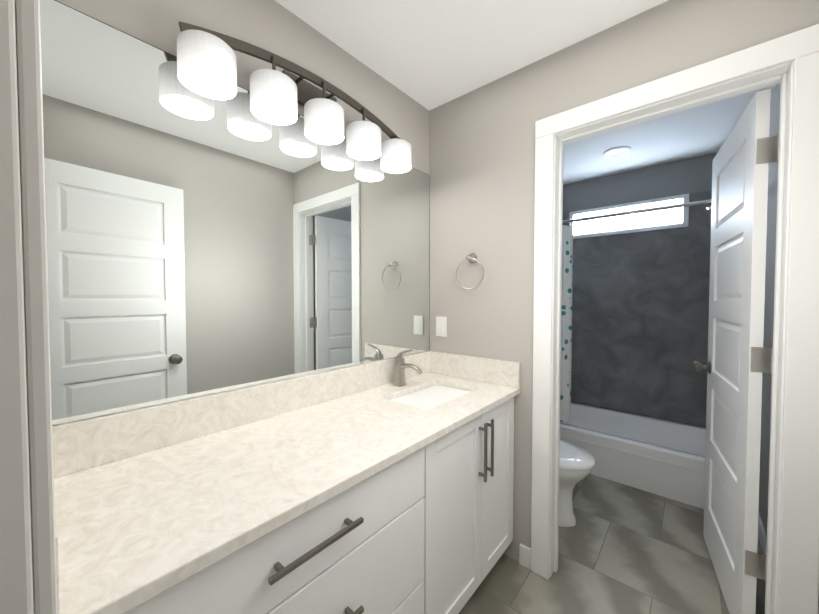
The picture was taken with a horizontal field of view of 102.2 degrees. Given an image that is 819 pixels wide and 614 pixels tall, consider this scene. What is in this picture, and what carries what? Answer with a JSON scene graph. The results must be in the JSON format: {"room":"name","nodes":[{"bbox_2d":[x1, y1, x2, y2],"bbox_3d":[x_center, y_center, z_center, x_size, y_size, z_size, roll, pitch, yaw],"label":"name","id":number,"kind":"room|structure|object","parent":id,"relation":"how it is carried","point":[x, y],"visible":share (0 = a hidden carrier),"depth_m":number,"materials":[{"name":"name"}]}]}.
{"room":"bathroom","nodes":[
{"label":"bathroom","id":0,"kind":"room"},
{"bbox_2d":[53,0,428,425],"bbox_3d":[0.165,0.048,2.134,0.120,2.426,3.454,1,2,40],"label":"wall","id":1,"kind":"structure","parent":0,"point":[275,27],"depth_m":1.24,"materials":[{"name":"beige paint"}]},
{"bbox_2d":[40,0,429,425],"bbox_3d":[-0.394,-0.243,1.373,0.006,1.040,1.576,1,2,40],"label":"wall mirror","id":2,"kind":"object","parent":1,"relation":"attached to","point":[198,245],"visible":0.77,"depth_m":1.04,"materials":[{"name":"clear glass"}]},
{"bbox_2d":[52,351,427,478],"bbox_3d":[-0.387,0.341,1.382,0.020,0.125,1.576,1,2,40],"label":"backsplash","id":3,"kind":"structure","parent":1,"relation":"attached to","point":[77,445],"depth_m":1.04,"materials":[{"name":"beige stone"}]},
{"bbox_2d":[176,21,410,172],"bbox_3d":[-0.340,-0.781,1.292,0.175,0.230,0.966,1,2,40],"label":"sconce","id":4,"kind":"object","parent":1,"relation":"attached to","point":[206,63],"visible":1,"depth_m":1.17,"materials":[{"name":"white glass"}]},
{"bbox_2d":[562,199,711,223],"bbox_3d":[1.469,-0.664,2.384,1.511,0.064,0.064,1,2,40],"label":"shower rod","id":5,"kind":"object","parent":1,"relation":"attached to","point":[645,210],"visible":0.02,"depth_m":2.27,"materials":[{"name":"silver metal"}]},
{"bbox_2d":[560,219,572,421],"bbox_3d":[1.094,0.106,2.731,0.460,1.598,0.077,1,2,40],"label":"shower curtain","id":6,"kind":"object","parent":5,"relation":"hanging from","point":[566,323],"visible":0.1,"depth_m":2.61,"materials":[{"name":"fabric"}]},
{"bbox_2d":[275,0,775,184],"bbox_3d":[0.576,-1.173,0.950,3.500,0.080,5.070,1,2,40],"label":"ceiling","id":7,"kind":"structure","parent":0,"point":[429,55],"depth_m":1.47,"materials":[{"name":"paint"}]},
{"bbox_2d":[603,146,630,157],"bbox_3d":[1.564,-1.169,2.493,0.180,0.010,0.180,1,2,40],"label":"recessed light","id":8,"kind":"object","parent":7,"relation":"in","point":[617,151],"visible":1,"depth_m":2.48,"materials":[{"name":"white"}]},
{"bbox_2d":[459,474,765,613],"bbox_3d":[0.576,1.317,1.017,3.500,0.050,5.070,1,2,40],"label":"floor","id":9,"kind":"structure","parent":0,"point":[624,549],"depth_m":1.61,"materials":[{"name":"tile"}]},
{"bbox_2d":[112,391,519,613],"bbox_3d":[-0.177,0.862,1.216,0.570,0.847,1.570,1,2,40],"label":"bathroom vanity","id":10,"kind":"object","parent":9,"relation":"on","point":[368,488],"depth_m":0.96,"materials":[{"name":"white wood"}]},
{"bbox_2d":[54,371,519,613],"bbox_3d":[-0.181,0.423,1.208,0.563,0.029,1.576,1,2,40],"label":"countertop","id":11,"kind":"structure","parent":10,"relation":"on","point":[130,527],"depth_m":0.79,"materials":[{"name":"beige stone"}]},
{"bbox_2d":[393,349,422,386],"bbox_3d":[-0.005,0.301,1.632,0.172,0.190,0.054,1,2,40],"label":"faucet","id":12,"kind":"object","parent":11,"relation":"on","point":[400,365],"visible":1,"depth_m":1.65,"materials":[{"name":"silver metal"}]},
{"bbox_2d":[392,383,471,406],"bbox_3d":[0.111,0.489,1.552,0.300,0.145,0.468,1,2,40],"label":"sink","id":13,"kind":"object","parent":11,"relation":"in","point":[435,393],"depth_m":1.61,"materials":[{"name":"white ceramic"}]},
{"bbox_2d":[559,439,594,526],"bbox_3d":[0.732,0.869,2.101,0.792,0.784,0.469,1,2,40],"label":"toilet","id":14,"kind":"object","parent":9,"relation":"on","point":[576,464],"visible":0.23,"depth_m":1.90,"materials":[{"name":"white ceramic"}]},
{"bbox_2d":[560,402,705,508],"bbox_3d":[1.668,1.092,2.665,1.489,0.309,0.712,1,2,40],"label":"bathtub","id":15,"kind":"object","parent":9,"relation":"on","point":[662,457],"visible":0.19,"depth_m":2.40,"materials":[{"name":"white ceramic"}]},
{"bbox_2d":[429,0,818,561],"bbox_3d":[0.731,0.064,1.540,1.513,2.426,0.120,1,2,40],"label":"wall","id":16,"kind":"structure","parent":0,"point":[482,165],"depth_m":1.63,"materials":[{"name":"beige paint"}]},
{"bbox_2d":[436,316,446,336],"bbox_3d":[0.184,0.114,1.923,0.072,0.116,0.008,1,2,40],"label":"switch plate","id":17,"kind":"object","parent":16,"relation":"attached to","point":[441,322],"visible":1,"depth_m":1.92,"materials":[{"name":"white plastic"}]},
{"bbox_2d":[455,253,483,289],"bbox_3d":[0.326,-0.190,1.768,0.172,0.198,0.047,1,2,40],"label":"towel ring","id":18,"kind":"object","parent":16,"relation":"attached to","point":[471,258],"visible":1,"depth_m":1.76,"materials":[{"name":"silver metal"}]},
{"bbox_2d":[428,351,519,386],"bbox_3d":[0.332,0.330,1.791,0.540,0.125,0.020,1,2,40],"label":"backsplash","id":19,"kind":"structure","parent":16,"relation":"attached to","point":[506,373],"depth_m":1.76,"materials":[{"name":"beige stone"}]},
{"bbox_2d":[519,544,530,552],"bbox_3d":[0.450,1.218,1.900,0.599,0.100,0.015,1,2,40],"label":"baseboard","id":20,"kind":"structure","parent":16,"relation":"attached to","point":[522,546],"depth_m":1.62,"materials":[{"name":"white wood"}]},
{"bbox_2d":[531,24,818,613],"bbox_3d":[0.970,0.211,1.339,0.882,2.143,0.152,1,2,40],"label":"door frame","id":21,"kind":"structure","parent":16,"relation":"attached to","point":[789,62],"depth_m":1.09,"materials":[{"name":"white wood"}]},
{"bbox_2d":[692,89,778,613],"bbox_3d":[1.437,0.247,1.482,0.179,2.040,0.710,1,2,33],"label":"door","id":22,"kind":"structure","parent":16,"relation":"in","point":[739,362],"depth_m":1.33,"materials":[{"name":"white wood"}]},
{"bbox_2d":[562,152,717,426],"bbox_3d":[1.943,0.026,2.959,1.753,2.426,0.128,1,2,40],"label":"wall","id":23,"kind":"structure","parent":0,"point":[640,312],"depth_m":2.82,"materials":[{"name":"grey tile"}]},
{"bbox_2d":[569,194,688,238],"bbox_3d":[1.874,-0.774,2.897,0.878,0.257,0.020,1,2,40],"label":"window","id":24,"kind":"structure","parent":23,"relation":"in","point":[659,220],"depth_m":2.85,"materials":[{"name":"glass"}]},
{"bbox_2d":[759,83,818,613],"bbox_3d":[1.406,0.077,1.074,0.120,2.426,3.454,1,2,40],"label":"wall","id":25,"kind":"structure","parent":0,"point":[769,305],"depth_m":1.75,"materials":[{"name":"beige paint"}]},
{"bbox_2d":[758,510,766,554],"bbox_3d":[1.680,1.228,1.527,0.012,0.100,1.011,1,2,40],"label":"baseboard","id":26,"kind":"structure","parent":25,"relation":"attached to","point":[762,536],"depth_m":1.74,"materials":[{"name":"white wood"}]},
{"bbox_3d":[-0.190,0.103,0.087,3.240,2.426,0.120,1,2,40],"label":"wall","id":27,"kind":"structure","parent":0,"visible":0},
{"bbox_2d":[0,0,57,613],"bbox_3d":[-0.136,0.246,0.045,0.882,2.143,0.152,1,2,40],"label":"door frame","id":28,"kind":"structure","parent":27,"relation":"attached to","point":[28,578],"depth_m":0.32,"materials":[{"name":"grey wood"}]},
{"bbox_2d":[54,487,63,613],"bbox_3d":[-0.679,0.362,0.609,0.540,0.125,0.020,1,2,40],"label":"backsplash","id":29,"kind":"structure","parent":27,"relation":"attached to","point":[59,554],"depth_m":0.51,"materials":[{"name":"beige stone"}]}
]}

